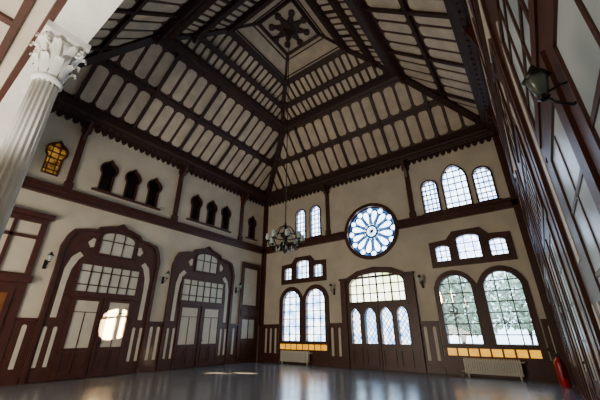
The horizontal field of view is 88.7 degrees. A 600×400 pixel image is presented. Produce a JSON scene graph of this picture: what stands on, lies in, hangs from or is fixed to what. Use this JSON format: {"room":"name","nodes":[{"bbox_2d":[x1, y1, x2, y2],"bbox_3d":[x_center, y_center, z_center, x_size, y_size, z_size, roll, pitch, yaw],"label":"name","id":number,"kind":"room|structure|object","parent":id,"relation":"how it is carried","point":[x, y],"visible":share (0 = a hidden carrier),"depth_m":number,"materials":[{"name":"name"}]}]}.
{"room":"train station hall","nodes":[
{"label":"train station hall","id":0,"kind":"room"},
{"bbox_2d":[0,111,263,381],"bbox_3d":[-7.497,2.059,13.761,0.350,10.750,17.500,-16,-28,33],"label":"wall","id":1,"kind":"structure","parent":0,"point":[98,149],"depth_m":13.67,"materials":[{"name":"beige paint"}]},
{"bbox_2d":[0,206,55,363],"bbox_3d":[-10.296,2.510,8.923,0.220,5.480,3.920,-16,-28,33],"label":"door","id":2,"kind":"structure","parent":1,"relation":"in","point":[13,285],"depth_m":10.19,"materials":[{"name":"red paint"}]},
{"bbox_2d":[42,252,53,268],"bbox_3d":[-8.926,2.128,10.885,0.460,0.560,0.190,-16,-28,33],"label":"wall sconce","id":3,"kind":"object","parent":1,"relation":"attached to","point":[50,255],"visible":1,"depth_m":10.86,"materials":[{"name":"black metal"}]},
{"bbox_2d":[40,141,68,176],"bbox_3d":[-9.632,-1.654,12.040,0.290,1.500,0.746,-16,-28,33],"label":"window","id":4,"kind":"structure","parent":1,"relation":"in","point":[56,152],"depth_m":12.06,"materials":[{"name":"yellow glass"}]},
{"bbox_2d":[17,224,160,384],"bbox_3d":[-7.698,3.741,12.233,0.200,5.850,3.960,-16,-28,33],"label":"door","id":5,"kind":"structure","parent":1,"relation":"in","point":[93,320],"depth_m":11.85,"materials":[{"name":"red paint"}]},
{"bbox_2d":[0,317,237,386],"bbox_3d":[-6.354,6.277,13.197,0.110,1.960,9.680,-16,-28,33],"label":"trim","id":6,"kind":"structure","parent":1,"relation":"attached to","point":[18,343],"depth_m":10.09,"materials":[{"name":"red paint"}]},
{"bbox_2d":[91,160,161,210],"bbox_3d":[-7.836,-0.686,14.239,0.320,1.630,3.050,-16,-28,33],"label":"window","id":7,"kind":"structure","parent":1,"relation":"in","point":[109,170],"depth_m":14.16,"materials":[{"name":"red paint"}]},
{"bbox_2d":[161,271,169,283],"bbox_3d":[-6.220,3.580,14.242,0.460,0.560,0.190,-16,-28,33],"label":"wall sconce","id":8,"kind":"object","parent":1,"relation":"attached to","point":[168,272],"visible":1,"depth_m":14.21,"materials":[{"name":"black metal"}]},
{"bbox_2d":[155,246,234,370],"bbox_3d":[-4.956,5.213,15.634,0.200,5.850,3.960,-16,-28,33],"label":"door","id":9,"kind":"structure","parent":1,"relation":"in","point":[195,332],"depth_m":15.31,"materials":[{"name":"red paint"}]},
{"bbox_2d":[186,194,230,232],"bbox_3d":[-5.129,0.766,17.596,0.320,1.630,3.050,-16,-28,33],"label":"window","id":10,"kind":"structure","parent":1,"relation":"in","point":[196,201],"depth_m":17.57,"materials":[{"name":"red paint"}]},
{"bbox_2d":[235,262,260,363],"bbox_3d":[-2.994,6.463,18.018,0.160,5.450,1.550,-16,-28,33],"label":"door","id":11,"kind":"structure","parent":1,"relation":"in","point":[247,330],"depth_m":17.90,"materials":[{"name":"red paint"}]},
{"bbox_2d":[245,216,256,240],"bbox_3d":[-3.196,1.804,19.994,0.320,1.630,0.950,-16,-28,33],"label":"window","id":12,"kind":"structure","parent":1,"relation":"in","point":[252,223],"depth_m":20.06,"materials":[{"name":"red paint"}]},
{"bbox_2d":[21,0,520,253],"bbox_3d":[-1.768,-0.985,10.188,14.200,0.420,17.100,-16,-28,33],"label":"trim","id":13,"kind":"structure","parent":1,"relation":"attached to","point":[36,185],"depth_m":13.37,"materials":[{"name":"red paint"}]},
{"bbox_2d":[50,0,498,206],"bbox_3d":[-0.846,-3.666,12.706,14.200,0.780,14.000,-16,-28,33],"label":"trim","id":14,"kind":"structure","parent":1,"relation":"attached to","point":[464,6],"depth_m":14.92,"materials":[{"name":"brown wood"}]},
{"bbox_2d":[55,0,494,203],"bbox_3d":[-0.856,-5.992,13.705,14.564,5.414,14.333,-16,-28,33],"label":"ceiling","id":15,"kind":"structure","parent":0,"point":[171,34],"depth_m":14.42,"materials":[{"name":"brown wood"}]},
{"bbox_2d":[265,35,304,253],"bbox_3d":[-0.517,-3.075,12.659,1.290,10.700,1.289,14,-27,-28],"label":"chandelier","id":16,"kind":"object","parent":15,"relation":"hanging from","point":[285,235],"visible":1,"depth_m":10.74,"materials":[{"name":"black metal"}]},
{"bbox_2d":[269,9,309,47],"bbox_3d":[-0.517,-8.146,14.854,2.000,0.450,2.000,-16,-28,33],"label":"rosette","id":17,"kind":"object","parent":15,"relation":"attached to","point":[287,27],"depth_m":14.79,"materials":[{"name":"brown wood"}]},
{"bbox_2d":[0,361,582,399],"bbox_3d":[-1.679,5.120,7.677,15.200,0.300,17.800,-16,-28,33],"label":"floor","id":18,"kind":"structure","parent":0,"point":[258,380],"depth_m":9.18,"materials":[{"name":"stone"}]},
{"bbox_2d":[0,20,90,240],"bbox_3d":[-3.280,0.201,3.235,0.587,5.200,0.587,-16,-28,33],"label":"column","id":19,"kind":"structure","parent":18,"relation":"on","point":[60,52],"depth_m":3.76,"materials":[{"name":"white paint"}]},
{"bbox_2d":[0,0,55,88],"bbox_3d":[-6.074,-2.369,4.446,14.200,0.320,2.620,-16,-28,33],"label":"wall","id":20,"kind":"structure","parent":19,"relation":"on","point":[20,20],"depth_m":4.17,"materials":[{"name":"beige paint"}]},
{"bbox_2d":[0,0,122,146],"bbox_3d":[-5.152,-1.838,5.573,14.200,0.400,0.480,-16,-28,33],"label":"beam","id":21,"kind":"structure","parent":19,"relation":"on","point":[83,19],"depth_m":4.11,"materials":[{"name":"white paint"}]},
{"bbox_2d":[279,350,312,364],"bbox_3d":[-0.249,8.326,16.245,2.110,0.620,0.310,-16,-28,33],"label":"radiator","id":22,"kind":"object","parent":18,"relation":"on","point":[287,356],"visible":0.98,"depth_m":16.09,"materials":[{"name":"beige metal"}]},
{"bbox_2d":[462,358,524,379],"bbox_3d":[7.066,6.177,11.277,2.110,0.620,0.310,-16,-28,33],"label":"radiator","id":23,"kind":"object","parent":18,"relation":"on","point":[472,365],"visible":1,"depth_m":11.17,"materials":[{"name":"beige metal"}]},
{"bbox_2d":[547,350,571,387],"bbox_3d":[8.018,5.179,9.451,0.294,1.000,0.312,7,-24,-16],"label":"fire extinguisher","id":24,"kind":"object","parent":18,"relation":"on","point":[560,367],"visible":1,"depth_m":9.33,"materials":[{"name":"red metal"}]},
{"bbox_2d":[264,137,551,360],"bbox_3d":[3.422,3.062,16.079,15.000,10.750,0.350,-16,-28,33],"label":"wall","id":25,"kind":"structure","parent":0,"point":[410,252],"depth_m":15.42,"materials":[{"name":"beige paint"}]},
{"bbox_2d":[277,284,330,351],"bbox_3d":[0.201,6.480,17.000,3.500,3.370,0.380,-16,-28,33],"label":"window","id":26,"kind":"structure","parent":25,"relation":"in","point":[304,320],"depth_m":16.94,"materials":[{"name":"red paint"}]},
{"bbox_2d":[281,255,326,284],"bbox_3d":[0.227,4.099,18.070,3.200,1.530,0.290,-16,-28,33],"label":"window","id":27,"kind":"structure","parent":25,"relation":"in","point":[303,269],"depth_m":18.03,"materials":[{"name":"red paint"}]},
{"bbox_2d":[295,205,322,238],"bbox_3d":[0.534,1.463,18.930,2.100,2.150,0.340,-16,-28,33],"label":"window","id":28,"kind":"structure","parent":25,"relation":"in","point":[315,210],"depth_m":18.98,"materials":[{"name":"white glass"}]},
{"bbox_2d":[62,23,573,382],"bbox_3d":[-0.123,1.366,11.592,14.200,9.700,11.570,-16,-28,33],"label":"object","id":29,"kind":"structure","parent":25,"relation":"attached to","point":[87,128],"depth_m":12.95,"materials":[{"name":"red paint"}]},
{"bbox_2d":[329,283,334,294],"bbox_3d":[1.698,4.708,16.217,0.220,0.560,0.445,-16,-28,33],"label":"wall sconce","id":30,"kind":"object","parent":25,"relation":"attached to","point":[330,285],"visible":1,"depth_m":16.15,"materials":[{"name":"black metal"}]},
{"bbox_2d":[344,203,398,259],"bbox_3d":[3.756,1.646,16.267,3.040,3.040,0.280,-16,-28,33],"label":"window","id":31,"kind":"structure","parent":25,"relation":"in","point":[371,231],"depth_m":16.30,"materials":[{"name":"white glass"}]},
{"bbox_2d":[339,267,426,372],"bbox_3d":[3.720,5.458,14.565,3.900,4.550,0.400,-16,-28,33],"label":"door","id":32,"kind":"structure","parent":25,"relation":"in","point":[381,328],"depth_m":14.43,"materials":[{"name":"red paint"}]},
{"bbox_2d":[260,319,558,381],"bbox_3d":[3.285,6.747,14.283,14.200,1.960,0.110,-16,-28,33],"label":"trim","id":33,"kind":"structure","parent":25,"relation":"attached to","point":[431,337],"depth_m":13.18,"materials":[{"name":"red paint"}]},
{"bbox_2d":[277,350,557,381],"bbox_3d":[3.705,7.254,13.766,12.300,0.620,0.050,-16,-28,33],"label":"baseboard","id":34,"kind":"structure","parent":25,"relation":"attached to","point":[541,370],"depth_m":11.32,"materials":[{"name":"red paint"}]},
{"bbox_2d":[417,274,423,287],"bbox_3d":[5.396,3.621,13.706,0.220,0.560,0.445,-16,-28,33],"label":"wall sconce","id":35,"kind":"object","parent":25,"relation":"attached to","point":[419,277],"visible":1,"depth_m":13.66,"materials":[{"name":"black metal"}]},
{"bbox_2d":[420,164,501,214],"bbox_3d":[7.287,-0.613,14.384,3.300,2.350,0.340,-16,-28,33],"label":"window","id":36,"kind":"structure","parent":25,"relation":"in","point":[455,186],"depth_m":14.35,"materials":[{"name":"glass"}]},
{"bbox_2d":[428,227,517,267],"bbox_3d":[7.301,2.020,13.266,3.200,1.530,0.290,-16,-28,33],"label":"window","id":37,"kind":"structure","parent":25,"relation":"in","point":[475,245],"depth_m":13.19,"materials":[{"name":"red paint"}]},
{"bbox_2d":[434,265,549,360],"bbox_3d":[7.275,4.401,12.197,3.500,3.370,0.380,-16,-28,33],"label":"window","id":38,"kind":"structure","parent":25,"relation":"in","point":[490,348],"depth_m":11.96,"materials":[{"name":"red paint"}]},
{"bbox_2d":[466,0,522,210],"bbox_3d":[4.199,-1.378,5.818,0.350,10.750,17.500,-16,-28,33],"label":"wall","id":39,"kind":"structure","parent":0,"point":[487,34],"depth_m":7.70,"materials":[{"name":"beige paint"}]},
{"bbox_2d":[468,0,483,57],"bbox_3d":[3.704,-4.114,6.418,0.248,1.550,2.846,-16,-28,33],"label":"window","id":40,"kind":"structure","parent":39,"relation":"in","point":[469,1],"depth_m":7.06,"materials":[{"name":"red paint"}]},
{"bbox_2d":[486,79,503,143],"bbox_3d":[6.411,-2.662,9.775,0.248,1.550,2.846,-16,-28,33],"label":"window","id":41,"kind":"structure","parent":39,"relation":"in","point":[492,100],"depth_m":9.67,"materials":[{"name":"red paint"}]},
{"bbox_2d":[480,0,599,350],"bbox_3d":[1.198,-0.869,1.579,0.087,5.850,3.960,-16,-28,33],"label":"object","id":42,"kind":"structure","parent":39,"relation":"in","point":[559,37],"depth_m":1.69,"materials":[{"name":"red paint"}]},
{"bbox_2d":[488,38,599,399],"bbox_3d":[3.601,0.420,4.559,0.087,5.850,3.960,-16,-28,33],"label":"door","id":43,"kind":"structure","parent":39,"relation":"in","point":[585,347],"depth_m":4.05,"materials":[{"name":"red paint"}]},
{"bbox_2d":[522,211,577,389],"bbox_3d":[8.330,3.134,10.328,0.064,5.450,1.550,-16,-28,33],"label":"door","id":44,"kind":"structure","parent":39,"relation":"in","point":[549,301],"depth_m":10.25,"materials":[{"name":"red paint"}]},
{"bbox_2d":[513,170,588,399],"bbox_3d":[6.343,1.892,7.960,0.087,5.850,3.960,-16,-28,33],"label":"door","id":45,"kind":"structure","parent":39,"relation":"in","point":[568,346],"depth_m":7.34,"materials":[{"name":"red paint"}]},
{"bbox_2d":[521,65,582,105],"bbox_3d":[1.052,-0.470,1.280,0.185,0.280,0.095,-16,-28,33],"label":"wall sconce","id":46,"kind":"object","parent":39,"relation":"attached to","point":[536,79],"visible":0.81,"depth_m":1.29,"materials":[{"name":"black metal"}]},
{"label":"outside","id":47,"kind":"structure","parent":0,"visible":0},
{"bbox_2d":[455,343,537,344],"bbox_3d":[25.340,15.344,30.673,80.000,0.200,54.800,-16,-28,33],"label":"ground","id":48,"kind":"structure","parent":47,"point":[455,343],"depth_m":51.69,"materials":[{"name":"white snow"}]},
{"bbox_2d":[441,276,505,343],"bbox_3d":[9.717,7.213,18.835,5.332,5.390,5.302,-16,-28,33],"label":"tree","id":49,"kind":"object","parent":48,"relation":"on","point":[461,318],"visible":0.44,"depth_m":17.98,"materials":[{"name":"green plant"}]},
{"bbox_2d":[475,272,534,344],"bbox_3d":[18.670,9.370,25.595,7.952,6.795,7.827,-16,-28,33],"label":"tree","id":50,"kind":"object","parent":48,"relation":"on","point":[500,282],"visible":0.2,"depth_m":25.54,"materials":[{"name":"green plant"}]},
{"bbox_2d":[495,274,533,331],"bbox_3d":[17.149,7.544,20.885,6.182,6.406,6.391,-16,-28,33],"label":"tree","id":51,"kind":"object","parent":48,"relation":"on","point":[517,283],"visible":0.13,"depth_m":21.75,"materials":[{"name":"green plant"}]}
]}

